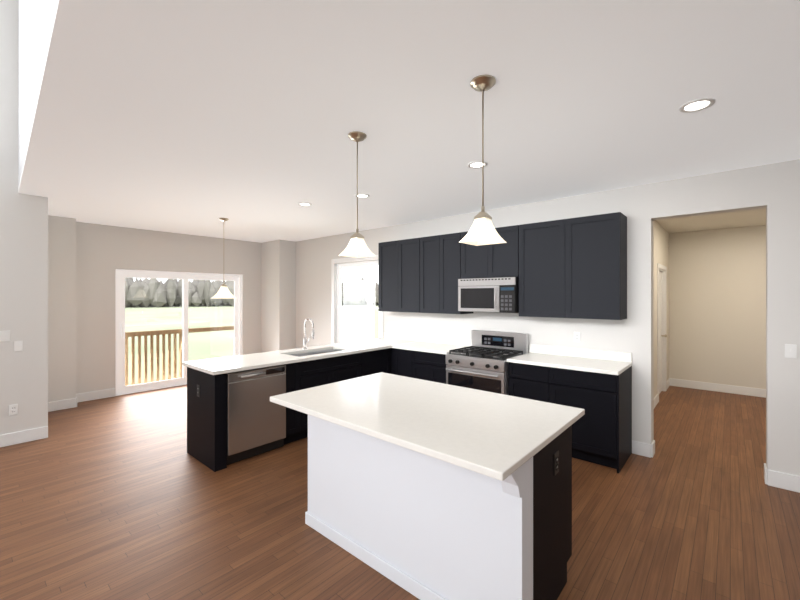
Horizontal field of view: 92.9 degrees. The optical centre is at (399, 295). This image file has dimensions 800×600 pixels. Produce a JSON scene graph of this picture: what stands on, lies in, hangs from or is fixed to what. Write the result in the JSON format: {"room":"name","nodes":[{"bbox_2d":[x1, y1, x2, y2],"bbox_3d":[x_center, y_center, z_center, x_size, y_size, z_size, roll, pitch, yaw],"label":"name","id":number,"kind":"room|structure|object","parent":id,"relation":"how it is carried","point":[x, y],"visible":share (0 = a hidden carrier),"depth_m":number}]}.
{"room":"kitchen","nodes":[
{"label":"kitchen","id":0,"kind":"room"},
{"bbox_2d":[0,384,799,599],"bbox_3d":[-0.320,1.680,3.061,10.800,0.120,12.900,0,0,41],"label":"floor","id":1,"kind":"structure","parent":0,"point":[124,497],"depth_m":2.77},
{"bbox_2d":[227,365,285,464],"bbox_3d":[-1.620,1.173,3.986,0.645,0.893,0.620,0,0,41],"label":"dishwasher","id":2,"kind":"object","parent":1,"relation":"on","point":[256,421],"visible":0.71,"depth_m":3.77},
{"bbox_2d":[187,348,390,471],"bbox_3d":[-0.967,1.170,4.847,0.660,0.900,3.007,0,0,41],"label":"base cabinet","id":3,"kind":"object","parent":1,"relation":"on","point":[207,427],"visible":0.54,"depth_m":3.90},
{"bbox_2d":[197,385,199,396],"bbox_3d":[-1.980,0.930,3.728,0.070,0.115,0.010,0,0,41],"label":"outlet","id":4,"kind":"object","parent":3,"relation":"attached to","point":[198,390],"visible":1,"depth_m":3.72},
{"bbox_2d":[182,338,418,374],"bbox_3d":[-0.981,0.703,4.839,0.750,0.035,3.037,0,0,41],"label":"countertop","id":5,"kind":"structure","parent":3,"relation":"on","point":[221,365],"depth_m":4.30},
{"bbox_2d":[303,318,313,348],"bbox_3d":[-1.152,0.482,4.873,0.212,0.406,0.098,0,0,41],"label":"faucet","id":6,"kind":"object","parent":5,"relation":"on","point":[305,342],"visible":1,"depth_m":4.89},
{"bbox_2d":[291,349,342,356],"bbox_3d":[-1.022,0.823,4.731,0.434,0.203,0.844,0,0,41],"label":"sink basin","id":7,"kind":"object","parent":5,"relation":"in","point":[315,352],"visible":0.08,"depth_m":4.95},
{"bbox_2d":[390,348,397,374],"bbox_3d":[-0.112,1.170,5.699,0.707,0.900,0.600,0,0,41],"label":"base cabinet","id":8,"kind":"object","parent":1,"relation":"on","point":[394,352],"depth_m":5.27},
{"bbox_2d":[398,349,413,377],"bbox_3d":[0.255,1.170,5.379,0.388,0.900,0.600,0,0,41],"label":"base cabinet","id":9,"kind":"object","parent":1,"relation":"on","point":[405,358],"depth_m":5.14},
{"bbox_2d":[414,351,446,383],"bbox_3d":[0.554,1.170,5.119,0.643,0.900,0.600,0,0,41],"label":"base cabinet","id":10,"kind":"object","parent":1,"relation":"on","point":[428,366],"depth_m":4.87},
{"bbox_2d":[305,415,571,599],"bbox_3d":[0.140,1.170,2.417,1.608,0.900,0.831,0,0,41],"label":"kitchen island","id":11,"kind":"object","parent":1,"relation":"on","point":[420,526],"visible":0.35,"depth_m":2.01},
{"bbox_2d":[270,372,584,480],"bbox_3d":[0.116,0.702,2.446,1.705,0.034,1.105,0,0,41],"label":"island countertop","id":12,"kind":"structure","parent":11,"relation":"on","point":[500,437],"depth_m":2.16},
{"bbox_2d":[554,450,558,475],"bbox_3d":[0.829,0.885,2.009,0.010,0.115,0.070,0,0,41],"label":"outlet","id":13,"kind":"object","parent":11,"relation":"attached to","point":[556,462],"visible":1,"depth_m":2.00},
{"bbox_2d":[445,330,528,394],"bbox_3d":[1.035,1.038,4.590,0.762,1.165,0.733,0,0,41],"label":"range","id":14,"kind":"object","parent":1,"relation":"on","point":[481,363],"visible":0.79,"depth_m":4.47},
{"bbox_2d":[508,362,553,402],"bbox_3d":[1.574,1.170,4.233,0.503,0.900,0.600,0,0,41],"label":"base cabinet","id":15,"kind":"object","parent":1,"relation":"on","point":[533,382],"depth_m":4.01},
{"bbox_2d":[554,366,631,472],"bbox_3d":[1.934,1.170,3.920,0.691,0.900,0.600,0,0,41],"label":"base cabinet","id":16,"kind":"object","parent":1,"relation":"on","point":[602,430],"depth_m":3.63},
{"bbox_2d":[383,332,631,374],"bbox_3d":[0.858,0.652,4.832,3.515,0.135,0.635,0,0,41],"label":"countertop","id":17,"kind":"structure","parent":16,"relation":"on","point":[601,361],"depth_m":4.23},
{"bbox_2d":[0,0,799,475],"bbox_3d":[-1.543,-1.180,1.768,10.650,5.600,0.556,0,0,41],"label":"wall","id":18,"kind":"structure","parent":0,"point":[732,306],"depth_m":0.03},
{"bbox_2d":[0,330,9,341],"bbox_3d":[-4.263,0.430,4.077,0.016,0.115,0.116,0,0,41],"label":"light switch","id":19,"kind":"object","parent":18,"relation":"attached to","point":[4,335],"visible":1,"depth_m":4.09},
{"bbox_2d":[9,404,17,415],"bbox_3d":[-4.213,1.240,4.139,0.010,0.115,0.070,0,0,41],"label":"electrical outlet","id":20,"kind":"object","parent":18,"relation":"attached to","point":[13,409],"visible":1,"depth_m":4.14},
{"bbox_2d":[14,341,22,351],"bbox_3d":[-4.184,0.550,4.167,0.016,0.115,0.070,0,0,41],"label":"light switch","id":21,"kind":"object","parent":18,"relation":"attached to","point":[18,345],"visible":1,"depth_m":4.17},
{"bbox_2d":[0,426,47,447],"bbox_3d":[-5.605,1.552,2.534,0.015,0.135,4.810,0,0,41],"label":"baseboard","id":22,"kind":"structure","parent":18,"relation":"attached to","point":[18,437],"depth_m":4.19},
{"bbox_2d":[48,397,77,411],"bbox_3d":[-4.860,1.552,5.373,0.015,0.135,0.455,0,0,41],"label":"baseboard","id":23,"kind":"structure","parent":18,"relation":"attached to","point":[68,403],"depth_m":5.42},
{"bbox_2d":[76,388,115,401],"bbox_3d":[-4.769,1.552,5.934,0.015,0.135,0.540,0,0,41],"label":"baseboard","id":24,"kind":"structure","parent":18,"relation":"attached to","point":[87,396],"depth_m":5.95},
{"bbox_2d":[116,269,241,395],"bbox_3d":[-3.944,0.592,6.986,0.140,2.057,2.124,0,0,41],"label":"sliding glass door","id":25,"kind":"structure","parent":18,"relation":"attached to","point":[122,388],"depth_m":6.75},
{"bbox_2d":[331,255,382,343],"bbox_3d":[-0.740,0.200,6.713,1.325,1.770,0.138,0,0,41],"label":"window","id":26,"kind":"structure","parent":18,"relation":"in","point":[370,289],"depth_m":6.86},
{"bbox_2d":[378,240,401,311],"bbox_3d":[-0.050,-0.292,5.823,0.465,1.055,0.330,0,0,41],"label":"upper cabinet","id":27,"kind":"object","parent":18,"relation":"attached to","point":[389,253],"depth_m":5.70},
{"bbox_2d":[402,237,421,311],"bbox_3d":[0.233,-0.292,5.577,0.531,1.055,0.330,0,0,41],"label":"upper cabinet","id":28,"kind":"object","parent":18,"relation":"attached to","point":[411,248],"depth_m":5.42},
{"bbox_2d":[422,235,441,312],"bbox_3d":[0.509,-0.292,5.337,0.458,1.055,0.330,0,0,41],"label":"upper cabinet","id":29,"kind":"object","parent":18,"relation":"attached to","point":[431,245],"depth_m":5.19},
{"bbox_2d":[442,232,473,313],"bbox_3d":[0.762,-0.292,5.117,0.458,1.055,0.330,0,0,41],"label":"upper cabinet","id":30,"kind":"object","parent":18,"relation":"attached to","point":[453,251],"depth_m":4.98},
{"bbox_2d":[466,231,493,277],"bbox_3d":[1.056,-0.522,4.861,0.448,0.595,0.330,0,0,41],"label":"upper cabinet","id":31,"kind":"object","parent":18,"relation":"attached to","point":[479,259],"depth_m":4.71},
{"bbox_2d":[494,225,517,276],"bbox_3d":[1.301,-0.522,4.648,0.447,0.595,0.330,0,0,41],"label":"upper cabinet","id":32,"kind":"object","parent":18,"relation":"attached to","point":[505,254],"depth_m":4.47},
{"bbox_2d":[458,277,518,312],"bbox_3d":[1.140,-0.013,4.710,0.762,0.415,0.449,0,0,41],"label":"microwave","id":33,"kind":"object","parent":32,"relation":"attached to","point":[498,294],"visible":1,"depth_m":4.54},
{"bbox_2d":[510,218,573,317],"bbox_3d":[1.665,-0.292,4.332,0.643,1.055,0.330,0,0,41],"label":"upper cabinet","id":34,"kind":"object","parent":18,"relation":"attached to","point":[571,268],"depth_m":4.17},
{"bbox_2d":[574,332,579,341],"bbox_3d":[1.987,0.460,4.268,0.070,0.115,0.010,0,0,41],"label":"electrical outlet","id":35,"kind":"object","parent":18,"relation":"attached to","point":[576,336],"visible":1,"depth_m":4.26},
{"bbox_2d":[574,212,626,319],"bbox_3d":[2.033,-0.292,4.013,0.577,1.055,0.330,0,0,41],"label":"upper cabinet","id":36,"kind":"object","parent":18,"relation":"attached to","point":[600,241],"depth_m":3.83},
{"bbox_2d":[632,394,657,443],"bbox_3d":[3.180,1.552,4.927,0.015,0.135,2.250,0,0,41],"label":"baseboard","id":37,"kind":"structure","parent":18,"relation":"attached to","point":[656,397],"depth_m":5.55},
{"bbox_2d":[657,263,666,401],"bbox_3d":[4.183,0.560,6.195,0.166,2.120,0.980,0,0,41],"label":"door frame","id":38,"kind":"structure","parent":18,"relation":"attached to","point":[661,268],"depth_m":6.46},
{"bbox_2d":[659,271,666,393],"bbox_3d":[4.221,0.603,6.162,0.115,2.019,0.794,0,0,41],"label":"hall door","id":39,"kind":"structure","parent":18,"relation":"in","point":[660,332],"depth_m":6.30},
{"bbox_2d":[667,378,670,388],"bbox_3d":[4.712,1.552,6.689,0.015,0.135,0.460,0,0,41],"label":"baseboard","id":40,"kind":"structure","parent":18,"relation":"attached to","point":[669,380],"depth_m":6.76},
{"bbox_2d":[671,378,765,397],"bbox_3d":[5.597,1.552,6.256,1.920,0.135,0.015,0,0,41],"label":"baseboard","id":41,"kind":"structure","parent":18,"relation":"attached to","point":[741,390],"depth_m":6.41},
{"bbox_2d":[764,467,799,492],"bbox_3d":[4.172,1.552,2.365,2.745,0.135,0.015,0,0,41],"label":"baseboard","id":42,"kind":"structure","parent":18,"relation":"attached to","point":[782,480],"depth_m":3.19},
{"bbox_2d":[785,344,796,358],"bbox_3d":[3.253,0.460,3.163,0.070,0.115,0.016,0,0,41],"label":"light switch","id":43,"kind":"object","parent":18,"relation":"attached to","point":[790,350],"visible":1,"depth_m":3.16},
{"bbox_2d":[18,0,799,242],"bbox_3d":[-0.320,-2.655,3.061,10.800,3.050,12.900,0,0,41],"label":"ceiling","id":44,"kind":"structure","parent":0,"point":[202,117],"depth_m":2.28},
{"bbox_2d":[212,218,235,297],"bbox_3d":[-2.571,-0.547,5.548,0.270,1.165,0.270,0,0,41],"label":"dining pendant light","id":45,"kind":"object","parent":44,"relation":"hanging from","point":[223,292],"visible":1,"depth_m":5.50},
{"bbox_2d":[298,202,311,205],"bbox_3d":[-1.170,-1.126,4.674,0.170,0.008,0.170,0,0,41],"label":"recessed light","id":46,"kind":"object","parent":44,"relation":"in","point":[304,204],"visible":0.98,"depth_m":4.68},
{"bbox_2d":[339,131,374,257],"bbox_3d":[-0.300,-0.706,2.673,0.184,0.848,0.184,0,0,41],"label":"pendant light","id":47,"kind":"object","parent":44,"relation":"hanging from","point":[357,247],"visible":1,"depth_m":2.65},
{"bbox_2d":[355,194,369,197],"bbox_3d":[-0.427,-1.126,4.280,0.170,0.008,0.170,0,0,41],"label":"recessed light","id":48,"kind":"object","parent":44,"relation":"in","point":[363,195],"visible":0.83,"depth_m":4.28},
{"bbox_2d":[467,161,486,167],"bbox_3d":[0.665,-1.126,3.265,0.170,0.008,0.170,0,0,41],"label":"recessed light","id":49,"kind":"object","parent":44,"relation":"in","point":[476,164],"visible":0.92,"depth_m":3.26},
{"bbox_2d":[460,75,506,245],"bbox_3d":[0.438,-0.706,2.005,0.184,0.848,0.184,0,0,41],"label":"pendant light","id":50,"kind":"object","parent":44,"relation":"hanging from","point":[482,231],"visible":1,"depth_m":1.99},
{"bbox_2d":[679,98,714,112],"bbox_3d":[1.757,-1.126,2.249,0.170,0.008,0.170,0,0,41],"label":"recessed light","id":51,"kind":"object","parent":44,"relation":"in","point":[696,105],"visible":1,"depth_m":2.25},
{"label":"outside","id":52,"kind":"structure","parent":0,"visible":0},
{"bbox_2d":[125,304,378,384],"bbox_3d":[-27.574,2.270,90.220,280.000,0.200,340.000,0,0,41],"label":"ground","id":53,"kind":"structure","parent":52,"point":[223,333],"depth_m":24.61},
{"bbox_2d":[125,326,233,385],"bbox_3d":[-4.062,1.393,7.088,0.108,1.555,2.370,0,0,41],"label":"guard rail","id":54,"kind":"object","parent":53,"relation":"on","point":[175,332],"depth_m":6.76},
{"bbox_2d":[125,277,377,307],"bbox_3d":[-31.721,-0.205,84.451,67.102,5.958,103.079,0,0,41],"label":"trees","id":55,"kind":"object","parent":53,"relation":"on","point":[134,294],"depth_m":76.42}
]}

